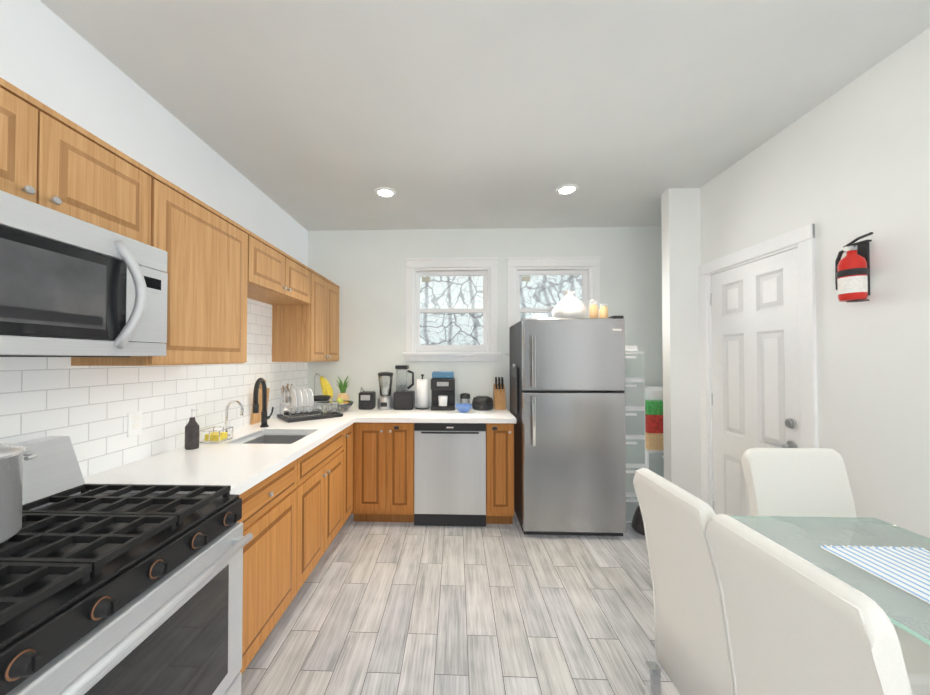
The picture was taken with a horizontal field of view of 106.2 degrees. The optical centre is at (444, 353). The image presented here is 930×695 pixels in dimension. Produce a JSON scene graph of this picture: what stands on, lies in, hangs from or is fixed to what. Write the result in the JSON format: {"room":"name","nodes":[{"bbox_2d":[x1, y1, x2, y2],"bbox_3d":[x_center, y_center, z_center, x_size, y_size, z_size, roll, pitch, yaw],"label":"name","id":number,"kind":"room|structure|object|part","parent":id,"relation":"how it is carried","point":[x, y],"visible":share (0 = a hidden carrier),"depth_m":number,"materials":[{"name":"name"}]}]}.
{"room":"kitchen","nodes":[
{"label":"kitchen","id":0,"kind":"room"},
{"bbox_2d":[0,0,307,266],"bbox_3d":[-1.587,0.049,0.624,0.120,2.740,6.240,0,-1,2],"label":"wall","id":1,"kind":"structure","parent":0,"point":[51,59],"depth_m":1.61,"materials":[{"name":"paint"}]},
{"bbox_2d":[0,77,159,248],"bbox_3d":[-1.336,-0.571,1.016,0.333,0.319,0.757,0,-1,2],"label":"upper cabinet","id":2,"kind":"object","parent":1,"relation":"attached to","point":[48,160],"depth_m":1.09,"materials":[{"name":"brown wood"}]},
{"bbox_2d":[0,190,167,356],"bbox_3d":[-1.271,-0.199,1.007,0.465,0.418,0.754,0,-1,2],"label":"microwave","id":3,"kind":"object","parent":2,"relation":"attached to","point":[70,286],"visible":0.98,"depth_m":1.04,"materials":[{"name":"silver metal"}]},
{"bbox_2d":[0,298,307,477],"bbox_3d":[-1.475,0.030,1.971,0.007,0.984,3.299,0,-1,2],"label":"tile backsplash","id":4,"kind":"structure","parent":1,"relation":"attached to","point":[87,409],"depth_m":1.65,"materials":[{"name":"white tile"}]},
{"bbox_2d":[127,410,141,436],"bbox_3d":[-1.478,0.336,1.669,0.008,0.115,0.073,0,-1,2],"label":"electrical outlet plate","id":5,"kind":"object","parent":4,"relation":"attached to","point":[134,425],"visible":1,"depth_m":1.66,"materials":[{"name":"white plastic"}]},
{"bbox_2d":[71,176,251,365],"bbox_3d":[-1.312,-0.333,1.711,0.333,0.774,0.638,0,-1,2],"label":"upper cabinet","id":6,"kind":"object","parent":1,"relation":"attached to","point":[221,268],"depth_m":1.64,"materials":[{"name":"brown wood"}]},
{"bbox_2d":[252,233,315,304],"bbox_3d":[-1.286,-0.560,2.474,0.333,0.299,0.876,0,-1,2],"label":"upper cabinet","id":7,"kind":"object","parent":1,"relation":"attached to","point":[278,278],"depth_m":2.44,"materials":[{"name":"brown wood"}]},
{"bbox_2d":[272,272,339,361],"bbox_3d":[-1.258,-0.311,3.264,0.333,0.774,0.707,0,-1,2],"label":"upper cabinet","id":8,"kind":"object","parent":1,"relation":"attached to","point":[300,333],"depth_m":2.91,"materials":[{"name":"brown wood"}]},
{"bbox_2d":[241,510,680,694],"bbox_3d":[0.647,1.447,0.527,4.650,0.060,6.300,0,-1,2],"label":"floor","id":9,"kind":"structure","parent":0,"point":[392,608],"depth_m":1.89,"materials":[{"name":"grey wood"}]},
{"bbox_2d":[0,436,252,694],"bbox_3d":[-1.103,0.866,0.926,0.801,1.115,0.754,0,-1,2],"label":"stove","id":10,"kind":"object","parent":9,"relation":"on","point":[121,590],"visible":0.98,"depth_m":0.93,"materials":[{"name":"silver metal"}]},
{"bbox_2d":[0,443,37,543],"bbox_3d":[-1.233,0.340,0.853,0.272,0.281,0.366,0,-1,2],"label":"stockpot","id":11,"kind":"object","parent":10,"relation":"on","point":[11,478],"visible":1,"depth_m":0.90,"materials":[{"name":"silver metal"}]},
{"bbox_2d":[238,456,301,674],"bbox_3d":[-1.148,0.996,1.612,0.681,0.874,0.603,0,-1,2],"label":"base cabinet","id":12,"kind":"object","parent":9,"relation":"on","point":[296,513],"depth_m":1.62,"materials":[{"name":"brown wood"}]},
{"bbox_2d":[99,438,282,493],"bbox_3d":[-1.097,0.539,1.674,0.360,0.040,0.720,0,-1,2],"label":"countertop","id":13,"kind":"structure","parent":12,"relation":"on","point":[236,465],"depth_m":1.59,"materials":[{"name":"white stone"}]},
{"bbox_2d":[83,406,359,494],"bbox_3d":[-1.111,0.550,2.457,0.697,0.040,2.283,0,-1,2],"label":"countertop","id":14,"kind":"structure","parent":12,"relation":"on","point":[241,479],"depth_m":1.83,"materials":[{"name":"white stone"}]},
{"bbox_2d":[185,409,199,449],"bbox_3d":[-1.378,0.414,1.913,0.073,0.215,0.066,0,-1,2],"label":"soap bottle","id":15,"kind":"object","parent":14,"relation":"on","point":[191,434],"visible":1,"depth_m":1.89,"materials":[{"name":"black plastic"}]},
{"bbox_2d":[199,426,232,442],"bbox_3d":[-1.366,0.487,2.091,0.126,0.072,0.126,0,-1,2],"label":"sponge caddy","id":16,"kind":"object","parent":14,"relation":"on","point":[216,436],"visible":0.92,"depth_m":2.05,"materials":[{"name":"silver metal"}]},
{"bbox_2d":[225,400,242,436],"bbox_3d":[-1.338,0.411,2.212,0.131,0.229,0.044,0,-1,2],"label":"tap","id":17,"kind":"object","parent":14,"relation":"on","point":[226,410],"visible":0.73,"depth_m":2.21,"materials":[{"name":"silver metal"}]},
{"bbox_2d":[250,380,269,424],"bbox_3d":[-1.416,0.369,2.695,0.051,0.329,0.200,0,-1,2],"label":"cutting board","id":18,"kind":"object","parent":14,"relation":"on","point":[255,418],"visible":0.35,"depth_m":2.67,"materials":[{"name":"brown wood"}]},
{"bbox_2d":[253,378,273,427],"bbox_3d":[-1.280,0.349,2.425,0.094,0.360,0.236,0,-1,2],"label":"faucet","id":19,"kind":"object","parent":14,"relation":"on","point":[264,417],"visible":1,"depth_m":2.50,"materials":[{"name":"black metal"}]},
{"bbox_2d":[241,435,307,443],"bbox_3d":[-1.073,0.657,2.224,0.435,0.178,0.450,0,-1,2],"label":"sink","id":20,"kind":"object","parent":14,"relation":"in","point":[276,439],"visible":0.12,"depth_m":2.42,"materials":[{"name":"silver metal"}]},
{"bbox_2d":[277,384,342,422],"bbox_3d":[-1.128,0.395,2.937,0.440,0.282,0.325,1,-1,-40],"label":"dish rack","id":21,"kind":"object","parent":14,"relation":"on","point":[301,402],"visible":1,"depth_m":2.89,"materials":[{"name":"black plastic"}]},
{"bbox_2d":[302,428,345,584],"bbox_3d":[-1.124,1.006,2.308,0.681,0.874,0.790,0,-1,2],"label":"base cabinet","id":22,"kind":"object","parent":9,"relation":"on","point":[323,466],"depth_m":2.27,"materials":[{"name":"brown wood"}]},
{"bbox_2d":[346,424,352,519],"bbox_3d":[-1.106,1.013,2.823,0.681,0.874,0.241,0,-1,2],"label":"base cabinet","id":23,"kind":"object","parent":9,"relation":"on","point":[349,430],"depth_m":2.82,"materials":[{"name":"brown wood"}]},
{"bbox_2d":[306,406,354,413],"bbox_3d":[-1.042,0.561,3.250,0.360,0.040,0.693,0,-1,2],"label":"countertop","id":24,"kind":"structure","parent":23,"relation":"on","point":[352,407],"depth_m":3.37,"materials":[{"name":"white stone"}]},
{"bbox_2d":[312,373,332,409],"bbox_3d":[-1.207,0.370,3.438,0.223,0.345,0.180,0,-1,2],"label":"stand","id":25,"kind":"object","parent":24,"relation":"on","point":[326,387],"visible":0.88,"depth_m":3.41,"materials":[{"name":"yellow"}]},
{"bbox_2d":[329,398,353,411],"bbox_3d":[-0.964,0.478,3.268,0.230,0.125,0.230,0,-1,2],"label":"fruit bowl","id":26,"kind":"object","parent":24,"relation":"on","point":[343,405],"visible":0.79,"depth_m":3.22,"materials":[{"name":"clear glass"}]},
{"bbox_2d":[336,376,348,401],"bbox_3d":[-1.007,0.383,3.471,0.141,0.320,0.124,0,-1,2],"label":"pineapple","id":27,"kind":"object","parent":26,"relation":"in","point":[343,395],"visible":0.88,"depth_m":3.45,"materials":[{"name":"green plant"}]},
{"bbox_2d":[351,422,413,522],"bbox_3d":[-0.508,1.019,3.241,0.530,0.874,0.661,0,-1,2],"label":"base cabinet","id":28,"kind":"object","parent":9,"relation":"on","point":[383,472],"depth_m":2.92,"materials":[{"name":"brown wood"}]},
{"bbox_2d":[414,423,485,525],"bbox_3d":[0.059,1.021,3.197,0.600,0.870,0.616,0,-1,2],"label":"dishwasher","id":29,"kind":"object","parent":9,"relation":"on","point":[449,474],"visible":0.98,"depth_m":2.90,"materials":[{"name":"silver metal"}]},
{"bbox_2d":[486,423,513,523],"bbox_3d":[0.478,1.019,3.207,0.230,0.874,0.661,0,-1,2],"label":"base cabinet","id":30,"kind":"object","parent":9,"relation":"on","point":[499,436],"depth_m":2.88,"materials":[{"name":"brown wood"}]},
{"bbox_2d":[355,406,516,422],"bbox_3d":[-0.053,0.561,3.224,1.319,0.040,0.677,0,-1,2],"label":"countertop","id":31,"kind":"structure","parent":30,"relation":"on","point":[375,415],"depth_m":2.97,"materials":[{"name":"white stone"}]},
{"bbox_2d":[358,387,375,409],"bbox_3d":[-0.772,0.442,3.447,0.179,0.203,0.198,0,-1,2],"label":"coffee grinder","id":32,"kind":"object","parent":31,"relation":"on","point":[367,400],"visible":1,"depth_m":3.35,"materials":[{"name":"black plastic"}]},
{"bbox_2d":[377,372,392,409],"bbox_3d":[-0.576,0.363,3.425,0.156,0.360,0.159,0,-1,2],"label":"blender","id":33,"kind":"object","parent":31,"relation":"on","point":[385,402],"visible":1,"depth_m":3.38,"materials":[{"name":"silver metal"}]},
{"bbox_2d":[393,365,414,409],"bbox_3d":[-0.389,0.330,3.415,0.191,0.425,0.172,0,-1,2],"label":"blender","id":34,"kind":"object","parent":31,"relation":"on","point":[403,399],"visible":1,"depth_m":3.34,"materials":[{"name":"plastic"}]},
{"bbox_2d":[415,374,429,409],"bbox_3d":[-0.213,0.374,3.434,0.140,0.338,0.140,0,-1,2],"label":"paper towel","id":35,"kind":"object","parent":31,"relation":"on","point":[422,393],"visible":1,"depth_m":3.39,"materials":[{"name":"white paper"}]},
{"bbox_2d":[431,371,454,410],"bbox_3d":[-0.009,0.360,3.401,0.230,0.365,0.211,0,-1,2],"label":"coffee maker","id":36,"kind":"object","parent":31,"relation":"on","point":[442,390],"visible":1,"depth_m":3.32,"materials":[{"name":"black plastic"}]},
{"bbox_2d":[455,403,471,412],"bbox_3d":[0.179,0.505,3.198,0.164,0.070,0.164,0,-1,2],"label":"bowl","id":37,"kind":"object","parent":31,"relation":"on","point":[463,407],"visible":0.98,"depth_m":3.15,"materials":[{"name":"blue ceramic"}]},
{"bbox_2d":[460,393,469,403],"bbox_3d":[0.208,0.468,3.438,0.098,0.150,0.098,0,-1,2],"label":"canister","id":38,"kind":"object","parent":31,"relation":"on","point":[464,397],"visible":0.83,"depth_m":3.40,"materials":[{"name":"silver metal"}]},
{"bbox_2d":[472,395,492,409],"bbox_3d":[0.375,0.475,3.369,0.210,0.135,0.255,0,-1,2],"label":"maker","id":39,"kind":"object","parent":31,"relation":"on","point":[482,402],"visible":1,"depth_m":3.31,"materials":[{"name":"black plastic"}]},
{"bbox_2d":[493,377,505,409],"bbox_3d":[0.544,0.389,3.417,0.105,0.308,0.140,0,-1,2],"label":"knife block","id":40,"kind":"object","parent":31,"relation":"on","point":[499,400],"visible":1,"depth_m":3.39,"materials":[{"name":"brown wood"}]},
{"bbox_2d":[509,316,625,535],"bbox_3d":[1.024,0.581,3.070,0.813,1.745,0.775,0,-1,2],"label":"refrigerator","id":41,"kind":"object","parent":9,"relation":"on","point":[570,451],"depth_m":2.73,"materials":[{"name":"silver metal"}]},
{"bbox_3d":[0.626,0.307,3.106,0.016,0.425,0.280,0,-1,2],"label":"hanging apron","id":42,"kind":"part","parent":41,"relation":"part of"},
{"bbox_2d":[552,290,585,317],"bbox_3d":[1.061,-0.404,2.991,0.262,0.261,0.272,0,-1,2],"label":"plastic bag","id":43,"kind":"object","parent":41,"relation":"on","point":[569,305],"visible":0.83,"depth_m":2.90,"materials":[{"name":"white plastic"}]},
{"bbox_2d":[589,301,607,317],"bbox_3d":[1.288,-0.347,2.906,0.148,0.145,0.070,0,-1,11],"label":"jar","id":44,"kind":"object","parent":41,"relation":"on","point":[593,311],"depth_m":2.88,"materials":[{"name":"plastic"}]},
{"bbox_2d":[624,346,645,522],"bbox_3d":[1.602,0.695,3.192,0.265,1.519,0.428,0,-1,2],"label":"tower","id":45,"kind":"object","parent":9,"relation":"on","point":[634,391],"visible":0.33,"depth_m":2.99,"materials":[{"name":"white plastic"}]},
{"bbox_2d":[631,506,644,535],"bbox_3d":[1.643,1.343,2.851,0.207,0.215,0.204,0,-1,2],"label":"bag","id":46,"kind":"object","parent":9,"relation":"on","point":[637,524],"visible":0.27,"depth_m":2.81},
{"bbox_2d":[645,387,663,477],"bbox_3d":[1.957,0.885,3.177,0.415,1.139,0.428,0,-1,2],"label":"drawer unit","id":47,"kind":"object","parent":9,"relation":"on","point":[654,428],"visible":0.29,"depth_m":3.00,"materials":[{"name":"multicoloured plastic"}]},
{"bbox_2d":[633,468,734,694],"bbox_3d":[0.969,0.919,1.101,0.540,1.014,0.371,0,-1,2],"label":"chair","id":48,"kind":"object","parent":9,"relation":"on","point":[692,650],"visible":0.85,"depth_m":1.09,"materials":[{"name":"white leather"}]},
{"bbox_2d":[705,514,911,694],"bbox_3d":[0.956,0.913,0.724,0.540,1.014,0.371,0,-1,2],"label":"chair","id":49,"kind":"object","parent":9,"relation":"on","point":[795,624],"visible":1,"depth_m":0.71,"materials":[{"name":"white leather"}]},
{"bbox_2d":[730,516,929,645],"bbox_3d":[1.444,1.045,0.800,0.635,0.752,1.290,0,-1,2],"label":"dining table","id":50,"kind":"object","parent":9,"relation":"on","point":[804,537],"visible":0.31,"depth_m":1.24,"materials":[{"name":"clear glass"}]},
{"bbox_2d":[819,545,929,603],"bbox_3d":[1.458,0.663,0.689,0.340,0.006,1.061,0,-1,2],"label":"table runner","id":51,"kind":"object","parent":50,"relation":"on","point":[906,569],"visible":0.98,"depth_m":1.11,"materials":[{"name":"fabric"}]},
{"bbox_2d":[741,448,929,694],"bbox_3d":[1.526,0.921,1.284,0.401,1.014,0.540,0,-1,2],"label":"chair","id":52,"kind":"object","parent":9,"relation":"on","point":[804,482],"visible":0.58,"depth_m":1.49,"materials":[{"name":"white leather"}]},
{"bbox_2d":[40,0,929,230],"bbox_3d":[0.647,-1.362,0.567,4.650,0.080,6.300,0,-1,2],"label":"ceiling","id":53,"kind":"structure","parent":0,"point":[320,115],"depth_m":1.72,"materials":[{"name":"paint"}]},
{"bbox_2d":[375,187,395,197],"bbox_3d":[-0.471,-1.285,2.796,0.170,0.010,0.170,0,-1,2],"label":"recessed light","id":54,"kind":"object","parent":53,"relation":"in","point":[384,192],"visible":1,"depth_m":2.79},
{"bbox_2d":[556,184,578,194],"bbox_3d":[0.968,-1.286,2.746,0.170,0.010,0.170,0,-1,2],"label":"recessed light","id":55,"kind":"object","parent":53,"relation":"in","point":[567,189],"visible":1,"depth_m":2.74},
{"bbox_2d":[308,226,662,411],"bbox_3d":[0.813,0.091,3.602,4.470,2.740,0.120,0,-1,2],"label":"wall","id":56,"kind":"structure","parent":0,"point":[365,270],"depth_m":3.58,"materials":[{"name":"paint"}]},
{"bbox_2d":[403,257,499,361],"bbox_3d":[0.075,-0.444,3.603,0.986,1.056,0.176,0,-1,2],"label":"window","id":57,"kind":"structure","parent":56,"relation":"in","point":[416,269],"depth_m":3.58,"materials":[{"name":"clear glass"}]},
{"bbox_2d":[505,256,600,361],"bbox_3d":[1.108,-0.444,3.567,0.971,1.056,0.176,0,-1,2],"label":"window","id":58,"kind":"structure","parent":56,"relation":"in","point":[524,268],"depth_m":3.54,"materials":[{"name":"clear glass"}]},
{"bbox_2d":[661,188,700,498],"bbox_3d":[2.389,0.079,2.737,1.260,2.740,0.100,0,-1,2],"label":"wall","id":59,"kind":"structure","parent":0,"point":[681,234],"depth_m":2.71,"materials":[{"name":"paint"}]},
{"bbox_2d":[700,27,929,537],"bbox_3d":[1.965,0.040,0.041,0.120,2.740,5.320,0,-1,2],"label":"wall","id":60,"kind":"structure","parent":0,"point":[845,165],"depth_m":1.61,"materials":[{"name":"paint"}]},
{"bbox_2d":[710,248,800,515],"bbox_3d":[1.981,0.423,2.272,0.098,2.023,0.694,0,-1,2],"label":"door","id":61,"kind":"structure","parent":60,"relation":"in","point":[755,398],"depth_m":2.26,"materials":[{"name":"white wood"}]},
{"bbox_2d":[698,224,817,508],"bbox_3d":[2.030,0.380,2.262,0.141,2.125,0.864,0,-1,2],"label":"door frame","id":62,"kind":"structure","parent":60,"relation":"attached to","point":[803,238],"depth_m":1.97,"materials":[{"name":"white wood"}]},
{"bbox_2d":[835,232,872,301],"bbox_3d":[1.905,-0.390,1.618,0.106,0.297,0.147,0,-1,2],"label":"fire extinguisher","id":63,"kind":"object","parent":60,"relation":"attached to","point":[852,275],"visible":1,"depth_m":1.60,"materials":[{"name":"red paint"}]},
{"label":"outside","id":64,"kind":"structure","parent":0,"visible":0},
{"bbox_2d":[420,275,581,350],"bbox_3d":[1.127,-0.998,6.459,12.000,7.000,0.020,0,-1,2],"label":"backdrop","id":65,"kind":"structure","parent":64,"point":[457,332],"depth_m":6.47,"materials":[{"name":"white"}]}
]}

